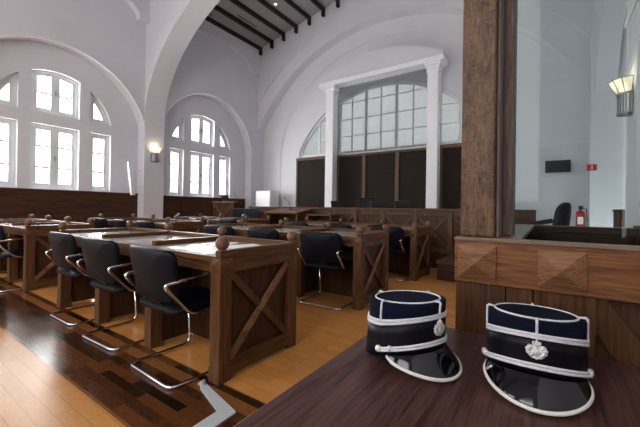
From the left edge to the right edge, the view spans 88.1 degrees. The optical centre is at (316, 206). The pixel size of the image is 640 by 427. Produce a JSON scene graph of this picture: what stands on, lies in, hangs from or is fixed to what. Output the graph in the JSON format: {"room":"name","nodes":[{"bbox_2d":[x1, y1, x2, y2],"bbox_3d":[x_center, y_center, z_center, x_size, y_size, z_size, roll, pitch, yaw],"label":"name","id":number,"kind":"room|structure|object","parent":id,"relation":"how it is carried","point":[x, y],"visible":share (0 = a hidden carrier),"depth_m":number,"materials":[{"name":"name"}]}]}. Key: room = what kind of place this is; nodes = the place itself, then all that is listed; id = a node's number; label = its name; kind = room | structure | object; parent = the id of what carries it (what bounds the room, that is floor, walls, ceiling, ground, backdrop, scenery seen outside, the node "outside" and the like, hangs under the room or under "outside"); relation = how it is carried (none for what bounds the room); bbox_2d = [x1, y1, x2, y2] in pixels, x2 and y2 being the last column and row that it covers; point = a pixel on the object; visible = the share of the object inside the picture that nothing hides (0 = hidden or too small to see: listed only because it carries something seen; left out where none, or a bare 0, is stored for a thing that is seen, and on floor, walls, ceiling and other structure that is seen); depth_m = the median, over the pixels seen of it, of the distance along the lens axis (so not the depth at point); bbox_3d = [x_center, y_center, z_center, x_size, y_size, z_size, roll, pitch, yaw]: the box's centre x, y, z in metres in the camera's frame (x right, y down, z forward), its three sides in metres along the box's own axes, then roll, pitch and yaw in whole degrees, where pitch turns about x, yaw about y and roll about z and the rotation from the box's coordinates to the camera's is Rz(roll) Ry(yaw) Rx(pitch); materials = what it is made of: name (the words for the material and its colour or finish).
{"room":"courtroom","nodes":[
{"label":"courtroom","id":0,"kind":"room"},
{"bbox_2d":[0,40,244,198],"bbox_3d":[-6.300,-3.206,8.685,0.320,8.600,13.000,1,0,35],"label":"wall","id":1,"kind":"structure","parent":0,"point":[22,57],"depth_m":9.16,"materials":[{"name":"paint"}]},
{"bbox_2d":[0,117,15,186],"bbox_3d":[-7.146,-1.240,7.465,0.080,1.550,0.520,1,0,35],"label":"window","id":2,"kind":"structure","parent":1,"relation":"in","point":[11,156],"depth_m":7.59,"materials":[{"name":"white paint"}]},
{"bbox_2d":[0,72,16,106],"bbox_3d":[-7.123,-2.711,7.474,0.080,0.833,0.515,1,0,35],"label":"window","id":3,"kind":"structure","parent":1,"relation":"in","point":[11,79],"depth_m":7.59,"materials":[{"name":"white paint"}]},
{"bbox_2d":[30,123,77,189],"bbox_3d":[-6.569,-1.227,8.270,0.110,1.550,0.980,1,0,35],"label":"window","id":4,"kind":"structure","parent":1,"relation":"in","point":[54,132],"depth_m":8.25,"materials":[{"name":"white paint"}]},
{"bbox_2d":[31,70,78,118],"bbox_3d":[-6.545,-2.814,8.277,0.110,1.065,0.980,1,0,35],"label":"window","id":5,"kind":"structure","parent":1,"relation":"in","point":[55,78],"depth_m":8.26,"materials":[{"name":"white paint"}]},
{"bbox_2d":[0,187,137,222],"bbox_3d":[-6.494,0.331,8.121,0.075,1.515,4.100,1,0,35],"label":"trim","id":6,"kind":"structure","parent":1,"relation":"attached to","point":[15,203],"depth_m":8.33,"materials":[{"name":"brown wood"}]},
{"bbox_2d":[89,133,108,190],"bbox_3d":[-6.017,-1.215,9.091,0.080,1.550,0.520,1,0,35],"label":"window","id":7,"kind":"structure","parent":1,"relation":"in","point":[105,174],"depth_m":9.16,"materials":[{"name":"white paint"}]},
{"bbox_2d":[90,93,108,124],"bbox_3d":[-5.996,-2.686,9.096,0.080,0.833,0.515,1,0,35],"label":"window","id":8,"kind":"structure","parent":1,"relation":"in","point":[93,101],"depth_m":9.04,"materials":[{"name":"white paint"}]},
{"bbox_2d":[169,148,181,195],"bbox_3d":[-4.729,-1.147,10.947,0.080,1.550,0.520,1,0,35],"label":"window","id":9,"kind":"structure","parent":1,"relation":"in","point":[171,150],"depth_m":11.05,"materials":[{"name":"white paint"}]},
{"bbox_2d":[170,119,182,140],"bbox_3d":[-4.704,-2.603,10.958,0.080,0.803,0.510,1,0,35],"label":"window","id":10,"kind":"structure","parent":1,"relation":"in","point":[179,124],"depth_m":11.05,"materials":[{"name":"white paint"}]},
{"bbox_2d":[189,151,211,196],"bbox_3d":[-4.152,-1.135,11.752,0.110,1.550,0.980,1,0,35],"label":"window","id":11,"kind":"structure","parent":1,"relation":"in","point":[200,156],"depth_m":11.76,"materials":[{"name":"white paint"}]},
{"bbox_2d":[190,115,212,146],"bbox_3d":[-4.128,-2.707,11.759,0.110,1.035,0.980,1,0,35],"label":"window","id":12,"kind":"structure","parent":1,"relation":"in","point":[200,119],"depth_m":11.76,"materials":[{"name":"white paint"}]},
{"bbox_2d":[163,195,245,218],"bbox_3d":[-3.976,0.398,11.747,0.075,1.490,3.770,1,0,35],"label":"trim","id":13,"kind":"structure","parent":1,"relation":"attached to","point":[186,206],"depth_m":11.22,"materials":[{"name":"brown wood"}]},
{"bbox_2d":[219,130,227,149],"bbox_3d":[-3.580,-2.579,12.576,0.080,0.803,0.510,1,0,35],"label":"window","id":14,"kind":"structure","parent":1,"relation":"in","point":[225,146],"depth_m":12.58,"materials":[{"name":"white paint"}]},
{"bbox_2d":[219,156,228,197],"bbox_3d":[-3.599,-1.123,12.574,0.080,1.550,0.520,1,0,35],"label":"window","id":15,"kind":"structure","parent":1,"relation":"in","point":[225,159],"depth_m":12.68,"materials":[{"name":"white paint"}]},
{"bbox_2d":[0,286,246,426],"bbox_3d":[-4.267,1.134,1.905,10.840,0.080,4.290,1,0,35],"label":"floor","id":16,"kind":"structure","parent":0,"point":[109,377],"depth_m":2.12,"materials":[{"name":"brown wood"}]},
{"bbox_2d":[0,325,131,426],"bbox_3d":[-3.283,1.155,3.323,10.840,0.080,0.018,1,0,35],"label":"trim","id":17,"kind":"structure","parent":16,"relation":"on","point":[90,396],"depth_m":2.13,"materials":[{"name":"brown wood"}]},
{"bbox_2d":[0,281,257,416],"bbox_3d":[-3.019,1.161,3.702,10.840,0.080,0.085,1,0,35],"label":"trim","id":18,"kind":"structure","parent":16,"relation":"on","point":[236,404],"depth_m":2.49,"materials":[{"name":"brown wood"}]},
{"bbox_2d":[193,379,235,426],"bbox_3d":[-0.596,1.135,1.901,0.274,0.027,0.579,1,0,-8],"label":"strip","id":19,"kind":"object","parent":16,"relation":"on","point":[224,411],"visible":1,"depth_m":1.86,"materials":[{"name":"grey"}]},
{"bbox_2d":[233,327,639,426],"bbox_3d":[0.335,0.776,0.282,1.156,0.760,1.465,1,0,35],"label":"table","id":20,"kind":"object","parent":16,"relation":"on","point":[357,387],"visible":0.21,"depth_m":0.68,"materials":[{"name":"brown wood"}]},
{"bbox_2d":[366,290,461,381],"bbox_3d":[0.246,0.310,0.853,0.216,0.173,0.243,1,0,-11],"label":"peaked cap","id":21,"kind":"object","parent":20,"relation":"on","point":[406,327],"visible":1,"depth_m":0.78,"materials":[{"name":"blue fabric"}]},
{"bbox_2d":[482,303,594,416],"bbox_3d":[0.485,0.313,0.737,0.243,0.173,0.216,1,0,-34],"label":"peaked cap","id":22,"kind":"object","parent":20,"relation":"on","point":[536,359],"visible":1,"depth_m":0.67,"materials":[{"name":"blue fabric"}]},
{"bbox_2d":[454,0,639,366],"bbox_3d":[1.308,-0.199,1.487,0.952,2.750,1.650,1,0,35],"label":"wooden partition","id":23,"kind":"object","parent":16,"relation":"on","point":[593,273],"visible":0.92,"depth_m":1.07,"materials":[{"name":"brown wood"}]},
{"bbox_2d":[0,0,263,208],"bbox_3d":[-6.032,-2.703,8.492,0.350,7.600,13.000,1,0,35],"label":"wall","id":24,"kind":"structure","parent":0,"point":[109,31],"depth_m":9.39,"materials":[{"name":"paint"}]},
{"bbox_2d":[0,33,144,126],"bbox_3d":[-6.171,-2.920,7.982,0.070,2.146,4.290,1,0,35],"label":"trim","id":25,"kind":"structure","parent":24,"relation":"attached to","point":[7,34],"depth_m":8.28,"materials":[{"name":"white paint"}]},
{"bbox_2d":[127,162,140,194],"bbox_3d":[-5.129,-0.792,9.290,0.100,0.923,0.370,1,0,35],"label":"speaker","id":26,"kind":"object","parent":24,"relation":"attached to","point":[132,186],"visible":1,"depth_m":9.19},
{"bbox_2d":[125,0,149,24],"bbox_3d":[-6.028,-5.991,7.959,0.200,1.330,4.050,1,0,35],"label":"trim","id":27,"kind":"structure","parent":24,"relation":"attached to","point":[141,8],"depth_m":9.37,"materials":[{"name":"paint"}]},
{"bbox_2d":[139,120,165,126],"bbox_3d":[-4.930,-2.490,9.938,0.315,0.060,0.660,1,0,35],"label":"trim","id":28,"kind":"structure","parent":24,"relation":"attached to","point":[146,121],"depth_m":9.81,"materials":[{"name":"white paint"}]},
{"bbox_2d":[165,92,251,156],"bbox_3d":[-3.671,-2.975,11.580,0.070,1.946,3.890,1,0,35],"label":"trim","id":29,"kind":"structure","parent":24,"relation":"attached to","point":[192,93],"depth_m":11.71,"materials":[{"name":"white paint"}]},
{"bbox_2d":[197,20,260,76],"bbox_3d":[-3.433,-5.935,11.739,0.150,1.330,4.020,1,0,35],"label":"trim","id":30,"kind":"structure","parent":24,"relation":"attached to","point":[248,53],"depth_m":12.38,"materials":[{"name":"paint"}]},
{"bbox_2d":[0,277,264,408],"bbox_3d":[-2.977,1.162,3.762,10.840,0.080,0.062,1,0,35],"label":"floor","id":31,"kind":"structure","parent":0,"point":[231,391],"depth_m":2.50,"materials":[{"name":"brown wood"}]},
{"bbox_2d":[0,267,455,403],"bbox_3d":[-0.518,1.215,7.304,10.840,0.080,8.563,1,0,35],"label":"floor","id":32,"kind":"structure","parent":0,"point":[322,334],"depth_m":2.97,"materials":[{"name":"brown wood"}]},
{"bbox_2d":[0,233,7,279],"bbox_3d":[-4.982,0.661,5.176,0.583,0.874,0.566,1,0,32],"label":"chair","id":33,"kind":"object","parent":32,"relation":"on","point":[5,233],"visible":0.06,"depth_m":5.07,"materials":[{"name":"silver metal"}]},
{"bbox_2d":[0,226,36,291],"bbox_3d":[-4.169,0.671,4.611,0.583,0.874,0.566,1,0,37],"label":"chair","id":34,"kind":"object","parent":32,"relation":"on","point":[4,253],"visible":0.56,"depth_m":4.36,"materials":[{"name":"silver metal"}]},
{"bbox_2d":[0,214,94,290],"bbox_3d":[-4.750,0.625,5.478,2.817,0.957,0.827,1,0,35],"label":"desk","id":35,"kind":"object","parent":32,"relation":"on","point":[36,269],"visible":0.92,"depth_m":4.58,"materials":[{"name":"brown wood"}]},
{"bbox_2d":[45,231,94,325],"bbox_3d":[-2.409,0.692,3.462,0.583,0.874,0.566,1,0,35],"label":"chair","id":36,"kind":"object","parent":32,"relation":"on","point":[64,247],"visible":0.62,"depth_m":3.19,"materials":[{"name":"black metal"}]},
{"bbox_2d":[93,218,114,228],"bbox_3d":[-4.593,0.677,7.353,0.583,0.874,0.566,1,0,31],"label":"chair","id":37,"kind":"object","parent":32,"relation":"on","point":[99,222],"visible":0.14,"depth_m":7.06,"materials":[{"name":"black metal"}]},
{"bbox_2d":[76,237,143,350],"bbox_3d":[-1.697,0.700,2.930,0.583,0.874,0.566,1,0,33],"label":"chair","id":38,"kind":"object","parent":32,"relation":"on","point":[102,260],"visible":0.74,"depth_m":2.68,"materials":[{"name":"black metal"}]},
{"bbox_2d":[113,219,126,227],"bbox_3d":[-3.815,0.686,6.812,0.583,0.874,0.566,1,0,38],"label":"chair","id":39,"kind":"object","parent":32,"relation":"on","point":[118,223],"visible":0.16,"depth_m":6.53,"materials":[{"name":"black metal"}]},
{"bbox_2d":[136,221,154,228],"bbox_3d":[-3.053,0.695,6.283,0.583,0.874,0.566,1,0,33],"label":"chair","id":40,"kind":"object","parent":32,"relation":"on","point":[140,224],"visible":0.07,"depth_m":5.99,"materials":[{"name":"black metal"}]},
{"bbox_2d":[99,214,204,232],"bbox_3d":[-3.627,0.649,7.096,2.817,0.957,0.827,1,0,35],"label":"desk","id":41,"kind":"object","parent":32,"relation":"on","point":[195,226],"visible":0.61,"depth_m":6.56,"materials":[{"name":"brown wood"}]},
{"bbox_2d":[124,245,210,389],"bbox_3d":[-0.988,0.709,2.402,0.583,0.874,0.566,1,0,37],"label":"chair","id":42,"kind":"object","parent":32,"relation":"on","point":[155,271],"visible":0.89,"depth_m":2.18,"materials":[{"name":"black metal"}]},
{"bbox_2d":[57,220,297,385],"bbox_3d":[-1.539,0.663,3.247,2.817,0.957,0.827,1,0,35],"label":"desk","id":43,"kind":"object","parent":32,"relation":"on","point":[250,316],"visible":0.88,"depth_m":2.62,"materials":[{"name":"brown wood"}]},
{"bbox_2d":[200,242,238,245],"bbox_3d":[-0.846,0.319,2.872,0.210,0.003,0.296,1,0,15],"label":"paper sheet","id":44,"kind":"object","parent":43,"relation":"on","point":[212,243],"visible":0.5,"depth_m":2.85,"materials":[{"name":"white paper"}]},
{"bbox_2d":[228,244,259,248],"bbox_3d":[-0.605,0.322,2.728,0.296,0.003,0.210,1,0,-40],"label":"paper sheet","id":45,"kind":"object","parent":43,"relation":"on","point":[241,245],"visible":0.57,"depth_m":2.74,"materials":[{"name":"white paper"}]},
{"bbox_2d":[178,217,188,219],"bbox_3d":[-3.483,0.701,8.932,0.583,0.874,0.566,1,0,29],"label":"chair","id":46,"kind":"object","parent":32,"relation":"on","point":[179,218],"visible":0.04,"depth_m":8.62,"materials":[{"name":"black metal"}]},
{"bbox_2d":[195,218,208,233],"bbox_3d":[-2.713,0.710,8.397,0.583,0.874,0.566,1,0,37],"label":"chair","id":47,"kind":"object","parent":32,"relation":"on","point":[198,219],"visible":0.08,"depth_m":8.08,"materials":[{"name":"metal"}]},
{"bbox_2d":[204,225,233,235],"bbox_3d":[-1.367,0.715,5.112,0.583,0.874,0.566,1,0,29],"label":"chair","id":48,"kind":"object","parent":32,"relation":"on","point":[208,229],"visible":0.11,"depth_m":4.87,"materials":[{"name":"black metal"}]},
{"bbox_2d":[176,213,270,223],"bbox_3d":[-2.526,0.673,8.681,2.817,0.957,0.827,1,0,35],"label":"desk","id":49,"kind":"object","parent":32,"relation":"on","point":[215,220],"visible":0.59,"depth_m":8.29,"materials":[{"name":"brown wood"}]},
{"bbox_2d":[219,219,236,223],"bbox_3d":[-1.961,0.719,7.874,0.583,0.874,0.566,1,0,33],"label":"chair","id":50,"kind":"object","parent":32,"relation":"on","point":[221,221],"visible":0.09,"depth_m":7.62,"materials":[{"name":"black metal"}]},
{"bbox_2d":[212,202,245,217],"bbox_3d":[-3.062,0.490,11.464,1.120,1.330,0.530,1,0,35],"label":"stand","id":51,"kind":"object","parent":32,"relation":"on","point":[224,208],"visible":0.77,"depth_m":11.25,"materials":[{"name":"brown wood"}]},
{"bbox_2d":[221,195,233,201],"bbox_3d":[-3.079,-0.289,11.422,0.340,0.229,0.298,1,0,30],"label":"laptop","id":52,"kind":"object","parent":51,"relation":"on","point":[225,198],"visible":0.97,"depth_m":11.32,"materials":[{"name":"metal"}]},
{"bbox_2d":[247,228,278,239],"bbox_3d":[-0.603,0.724,4.581,0.583,0.874,0.566,1,0,37],"label":"chair","id":53,"kind":"object","parent":32,"relation":"on","point":[273,234],"visible":0.12,"depth_m":4.31,"materials":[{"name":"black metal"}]},
{"bbox_2d":[256,191,278,206],"bbox_3d":[-1.940,0.279,12.901,0.760,1.800,0.515,1,0,35],"label":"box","id":54,"kind":"object","parent":32,"relation":"on","point":[263,198],"visible":0.43,"depth_m":12.68,"materials":[{"name":"white"}]},
{"bbox_2d":[263,208,311,224],"bbox_3d":[-0.742,0.605,8.338,1.080,1.143,0.624,1,0,35],"label":"desk","id":55,"kind":"object","parent":32,"relation":"on","point":[294,214],"visible":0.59,"depth_m":8.40,"materials":[{"name":"brown wood"}]},
{"bbox_2d":[286,222,308,225],"bbox_3d":[-0.257,0.739,6.691,0.583,0.874,0.566,1,0,40],"label":"chair","id":56,"kind":"object","parent":32,"relation":"on","point":[287,223],"visible":0.05,"depth_m":6.45,"materials":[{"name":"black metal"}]},
{"bbox_2d":[207,218,389,310],"bbox_3d":[-0.415,0.687,4.865,2.817,0.957,0.827,1,0,35],"label":"desk","id":57,"kind":"object","parent":32,"relation":"on","point":[368,274],"visible":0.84,"depth_m":4.31,"materials":[{"name":"brown wood"}]},
{"bbox_2d":[306,214,339,221],"bbox_3d":[0.138,0.677,7.748,0.680,1.020,0.400,1,0,35],"label":"desk","id":58,"kind":"object","parent":32,"relation":"on","point":[312,217],"visible":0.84,"depth_m":7.72,"materials":[{"name":"brown wood"}]},
{"bbox_2d":[298,231,353,309],"bbox_3d":[0.144,0.733,4.062,0.583,0.874,0.566,1,0,33],"label":"chair","id":59,"kind":"object","parent":32,"relation":"on","point":[322,250],"visible":0.94,"depth_m":3.85,"materials":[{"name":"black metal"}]},
{"bbox_2d":[323,224,351,228],"bbox_3d":[0.476,0.748,6.181,0.583,0.874,0.566,1,0,32],"label":"chair","id":60,"kind":"object","parent":32,"relation":"on","point":[346,226],"visible":0.08,"depth_m":5.90,"materials":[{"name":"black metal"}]},
{"bbox_2d":[284,217,430,280],"bbox_3d":[0.685,0.711,6.450,2.817,0.957,0.827,1,0,35],"label":"desk","id":61,"kind":"object","parent":32,"relation":"on","point":[415,262],"visible":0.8,"depth_m":5.85,"materials":[{"name":"brown wood"}]},
{"bbox_2d":[370,226,409,280],"bbox_3d":[1.260,0.757,5.637,0.583,0.874,0.566,1,0,35],"label":"chair","id":62,"kind":"object","parent":32,"relation":"on","point":[396,238],"visible":0.42,"depth_m":5.36,"materials":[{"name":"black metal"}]},
{"bbox_2d":[249,206,535,267],"bbox_3d":[0.921,0.606,7.734,7.000,1.185,0.170,1,0,35],"label":"wooden partition","id":63,"kind":"object","parent":32,"relation":"on","point":[445,225],"visible":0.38,"depth_m":6.77,"materials":[{"name":"brown wood"}]},
{"bbox_2d":[436,254,455,281],"bbox_3d":[2.793,1.063,5.599,1.220,0.310,1.150,1,0,35],"label":"step","id":64,"kind":"structure","parent":32,"relation":"on","point":[446,265],"depth_m":5.42,"materials":[{"name":"brown wood"}]},
{"bbox_2d":[524,202,570,225],"bbox_3d":[2.518,0.565,3.786,0.610,1.239,0.590,1,0,31],"label":"swivel chair","id":65,"kind":"object","parent":32,"relation":"on","point":[562,215],"visible":0.16,"depth_m":3.53,"materials":[{"name":"black leather"}]},
{"bbox_2d":[612,209,624,227],"bbox_3d":[4.365,0.637,4.569,0.370,1.200,0.540,1,0,35],"label":"cabinet","id":66,"kind":"object","parent":32,"relation":"on","point":[618,214],"visible":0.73,"depth_m":4.47,"materials":[{"name":"brown wood"}]},
{"bbox_3d":[-2.019,0.792,9.378,1.100,0.740,0.400,1,0,35],"label":"trolley","id":67,"kind":"object","parent":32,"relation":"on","visible":0},
{"bbox_2d":[232,208,244,217],"bbox_3d":[-2.233,0.229,9.498,0.520,0.380,0.140,1,0,35],"label":"monitor","id":68,"kind":"object","parent":67,"relation":"on","point":[236,212],"visible":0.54,"depth_m":9.48,"materials":[{"name":"black plastic"}]},
{"bbox_2d":[245,208,258,218],"bbox_3d":[-1.798,0.234,9.196,0.520,0.380,0.140,1,0,35],"label":"monitor","id":69,"kind":"object","parent":67,"relation":"on","point":[251,213],"visible":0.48,"depth_m":9.15,"materials":[{"name":"black plastic"}]},
{"bbox_2d":[208,0,334,47],"bbox_3d":[-1.501,-6.845,5.346,11.900,1.320,12.900,1,0,35],"label":"ceiling","id":70,"kind":"structure","parent":0,"point":[307,6],"depth_m":11.52,"materials":[{"name":"white paint"}]},
{"bbox_2d":[205,16,261,55],"bbox_3d":[-3.348,-6.271,11.673,0.090,0.320,3.980,1,0,35],"label":"ceiling beam","id":71,"kind":"structure","parent":70,"relation":"attached to","point":[214,22],"depth_m":12.08,"materials":[{"name":"brown wood"}]},
{"bbox_2d":[213,5,273,48],"bbox_3d":[-2.853,-6.385,11.331,0.090,0.320,3.980,1,0,35],"label":"ceiling beam","id":72,"kind":"structure","parent":70,"relation":"attached to","point":[218,8],"depth_m":11.72,"materials":[{"name":"brown wood"}]},
{"bbox_2d":[229,0,285,41],"bbox_3d":[-2.359,-6.499,10.989,0.090,0.320,3.980,1,0,35],"label":"ceiling beam","id":73,"kind":"structure","parent":70,"relation":"attached to","point":[239,4],"depth_m":11.45,"materials":[{"name":"brown wood"}]},
{"bbox_2d":[257,0,297,33],"bbox_3d":[-1.864,-6.613,10.647,0.090,0.320,3.980,1,0,35],"label":"ceiling beam","id":74,"kind":"structure","parent":70,"relation":"attached to","point":[266,4],"depth_m":11.44,"materials":[{"name":"brown wood"}]},
{"bbox_2d":[284,0,310,25],"bbox_3d":[-1.369,-6.727,10.306,0.090,0.320,3.980,1,0,35],"label":"ceiling beam","id":75,"kind":"structure","parent":70,"relation":"attached to","point":[291,3],"depth_m":11.39,"materials":[{"name":"brown wood"}]},
{"bbox_2d":[310,0,324,16],"bbox_3d":[-0.875,-6.841,9.964,0.090,0.320,3.980,1,0,35],"label":"ceiling beam","id":76,"kind":"structure","parent":70,"relation":"attached to","point":[320,6],"depth_m":11.36,"materials":[{"name":"brown wood"}]},
{"bbox_2d":[335,0,339,7],"bbox_3d":[-0.380,-6.955,9.622,0.090,0.320,3.980,1,0,35],"label":"ceiling beam","id":77,"kind":"structure","parent":70,"relation":"attached to","point":[337,1],"depth_m":11.16,"materials":[{"name":"brown wood"}]},
{"bbox_2d":[322,46,446,82],"bbox_3d":[1.960,-4.569,10.500,4.050,0.670,0.430,1,0,35],"label":"wall","id":78,"kind":"structure","parent":0,"point":[381,58],"depth_m":10.21,"materials":[{"name":"paint"}]},
{"bbox_2d":[137,0,639,227],"bbox_3d":[-0.430,-3.326,6.826,11.440,9.000,0.600,1,0,35],"label":"wall","id":79,"kind":"structure","parent":0,"point":[173,24],"depth_m":9.26,"materials":[{"name":"paint"}]},
{"bbox_2d":[148,147,161,161],"bbox_3d":[-4.756,-1.546,9.791,0.216,0.415,0.392,1,0,35],"label":"wall sconce","id":80,"kind":"object","parent":79,"relation":"attached to","point":[154,151],"visible":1,"depth_m":9.74,"materials":[{"name":"white glass"}]},
{"bbox_2d":[608,74,633,116],"bbox_3d":[3.603,-1.286,3.934,0.216,0.415,0.392,1,0,35],"label":"wall sconce","id":81,"kind":"object","parent":79,"relation":"attached to","point":[622,87],"visible":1,"depth_m":3.84,"materials":[{"name":"white glass"}]},
{"bbox_2d":[263,13,589,225],"bbox_3d":[2.255,-3.217,10.816,11.700,8.900,0.340,1,0,35],"label":"wall","id":82,"kind":"structure","parent":0,"point":[558,101],"depth_m":8.56,"materials":[{"name":"paint"}]},
{"bbox_2d":[300,114,325,157],"bbox_3d":[0.017,-2.742,12.336,1.460,1.755,0.115,1,0,35],"label":"window","id":83,"kind":"structure","parent":82,"relation":"in","point":[314,145],"depth_m":12.38,"materials":[{"name":"white glass"}]},
{"bbox_2d":[338,80,426,153],"bbox_3d":[2.123,-2.957,10.877,3.220,2.235,0.115,1,0,35],"label":"window","id":84,"kind":"structure","parent":82,"relation":"in","point":[389,114],"depth_m":10.84,"materials":[{"name":"white glass"}]},
{"bbox_2d":[440,88,461,144],"bbox_3d":[4.214,-2.686,9.421,1.440,1.743,0.115,1,0,35],"label":"window","id":85,"kind":"structure","parent":82,"relation":"in","point":[451,104],"depth_m":9.67,"materials":[{"name":"glass"}]},
{"bbox_2d":[545,159,570,172],"bbox_3d":[5.792,-0.972,7.953,0.500,0.290,0.154,1,0,35],"label":"wall monitor","id":86,"kind":"object","parent":82,"relation":"attached to","point":[554,166],"visible":1,"depth_m":7.89,"materials":[{"name":"black plastic"}]},
{"bbox_2d":[532,141,589,146],"bbox_3d":[5.908,-1.525,8.023,1.160,0.040,0.040,1,0,35],"label":"trim","id":87,"kind":"structure","parent":82,"relation":"attached to","point":[582,141],"depth_m":8.00,"materials":[{"name":"white paint"}]},
{"bbox_2d":[576,206,587,225],"bbox_3d":[6.022,0.250,7.544,0.209,0.550,0.533,1,0,35],"label":"fire extinguisher","id":88,"kind":"object","parent":82,"relation":"attached to","point":[580,215],"visible":0.78,"depth_m":7.35,"materials":[{"name":"red paint"}]},
{"bbox_2d":[258,0,594,131],"bbox_3d":[1.910,-5.007,10.639,10.900,5.334,0.370,1,0,35],"label":"wall","id":89,"kind":"structure","parent":0,"point":[561,37],"depth_m":10.52,"materials":[{"name":"paint"}]},
{"bbox_2d":[589,8,626,226],"bbox_3d":[6.330,-1.473,6.980,0.875,5.500,0.150,1,0,35],"label":"wall","id":90,"kind":"structure","parent":0,"point":[607,131],"depth_m":7.02,"materials":[{"name":"paint"}]},
{"bbox_2d":[587,164,596,170],"bbox_3d":[5.938,-0.853,7.140,0.170,0.130,0.014,1,0,35],"label":"fire extinguisher sign","id":91,"kind":"object","parent":90,"relation":"attached to","point":[591,167],"visible":1,"depth_m":7.14,"materials":[{"name":"red paint"}]},
{"bbox_2d":[595,0,639,225],"bbox_3d":[2.877,-3.096,2.310,0.350,8.600,13.000,1,0,35],"label":"wall","id":92,"kind":"structure","parent":0,"point":[610,14],"depth_m":6.70,"materials":[{"name":"paint"}]},
{"bbox_2d":[624,0,639,28],"bbox_3d":[3.828,-2.315,3.866,0.250,0.080,0.700,1,0,35],"label":"trim","id":93,"kind":"structure","parent":92,"relation":"attached to","point":[635,2],"depth_m":3.91,"materials":[{"name":"white paint"}]},
{"bbox_3d":[1.904,1.049,8.938,8.450,0.340,3.080,1,0,35],"label":"floor","id":94,"kind":"structure","parent":0,"visible":0},
{"bbox_2d":[296,156,324,206],"bbox_3d":[-0.161,-0.493,12.100,1.490,2.670,0.100,1,0,35],"label":"panel","id":95,"kind":"object","parent":94,"relation":"on","point":[310,171],"visible":0.43,"depth_m":12.14,"materials":[{"name":"black wood"}]},
{"bbox_2d":[323,85,340,206],"bbox_3d":[0.494,-1.621,11.394,0.460,4.960,0.460,1,0,35],"label":"column","id":96,"kind":"structure","parent":94,"relation":"on","point":[331,92],"depth_m":11.28,"materials":[{"name":"paint"}]},
{"bbox_2d":[319,53,447,90],"bbox_3d":[1.910,-4.159,10.461,4.160,0.150,0.500,1,0,35],"label":"lintel","id":97,"kind":"object","parent":96,"relation":"on","point":[414,66],"visible":0.8,"depth_m":10.19,"materials":[{"name":"paint"}]},
{"bbox_2d":[337,146,426,155],"bbox_3d":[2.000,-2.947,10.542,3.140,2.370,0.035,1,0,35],"label":"rail","id":98,"kind":"object","parent":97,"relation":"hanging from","point":[419,146],"visible":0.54,"depth_m":10.41,"materials":[{"name":"grey metal"}]},
{"bbox_2d":[358,198,373,207],"bbox_3d":[1.226,0.298,8.904,0.588,1.100,0.554,1,0,35],"label":"office chair","id":99,"kind":"object","parent":94,"relation":"on","point":[363,202],"visible":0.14,"depth_m":9.07,"materials":[{"name":"grey metal"}]},
{"bbox_2d":[336,147,425,207],"bbox_3d":[2.015,-0.467,10.588,3.190,2.670,0.100,1,0,35],"label":"panel","id":100,"kind":"object","parent":94,"relation":"on","point":[395,175],"visible":0.45,"depth_m":10.50,"materials":[{"name":"black wood"}]},
{"bbox_2d":[424,60,444,208],"bbox_3d":[3.320,-1.587,9.432,0.460,4.960,0.460,1,0,35],"label":"column","id":101,"kind":"structure","parent":94,"relation":"on","point":[434,68],"depth_m":9.31,"materials":[{"name":"paint"}]},
{"bbox_2d":[439,143,461,208],"bbox_3d":[4.093,-0.442,9.145,1.350,2.670,0.100,1,0,35],"label":"panel","id":102,"kind":"object","parent":94,"relation":"on","point":[450,154],"visible":0.29,"depth_m":9.36,"materials":[{"name":"black wood"}]},
{"bbox_3d":[1.270,0.476,8.060,4.700,0.780,0.700,1,0,35],"label":"bench","id":103,"kind":"object","parent":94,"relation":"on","visible":0},
{"bbox_2d":[331,201,342,206],"bbox_3d":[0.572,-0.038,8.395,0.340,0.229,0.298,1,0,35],"label":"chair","id":104,"kind":"object","parent":103,"relation":"on","point":[333,203],"visible":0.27,"depth_m":8.29,"materials":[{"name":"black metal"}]},
{"bbox_2d":[373,201,386,207],"bbox_3d":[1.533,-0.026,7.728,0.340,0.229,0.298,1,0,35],"label":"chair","id":105,"kind":"object","parent":103,"relation":"on","point":[377,204],"visible":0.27,"depth_m":7.62,"materials":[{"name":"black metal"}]},
{"bbox_2d":[395,201,409,207],"bbox_3d":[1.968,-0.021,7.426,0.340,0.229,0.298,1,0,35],"label":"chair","id":106,"kind":"object","parent":103,"relation":"on","point":[398,204],"visible":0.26,"depth_m":7.32,"materials":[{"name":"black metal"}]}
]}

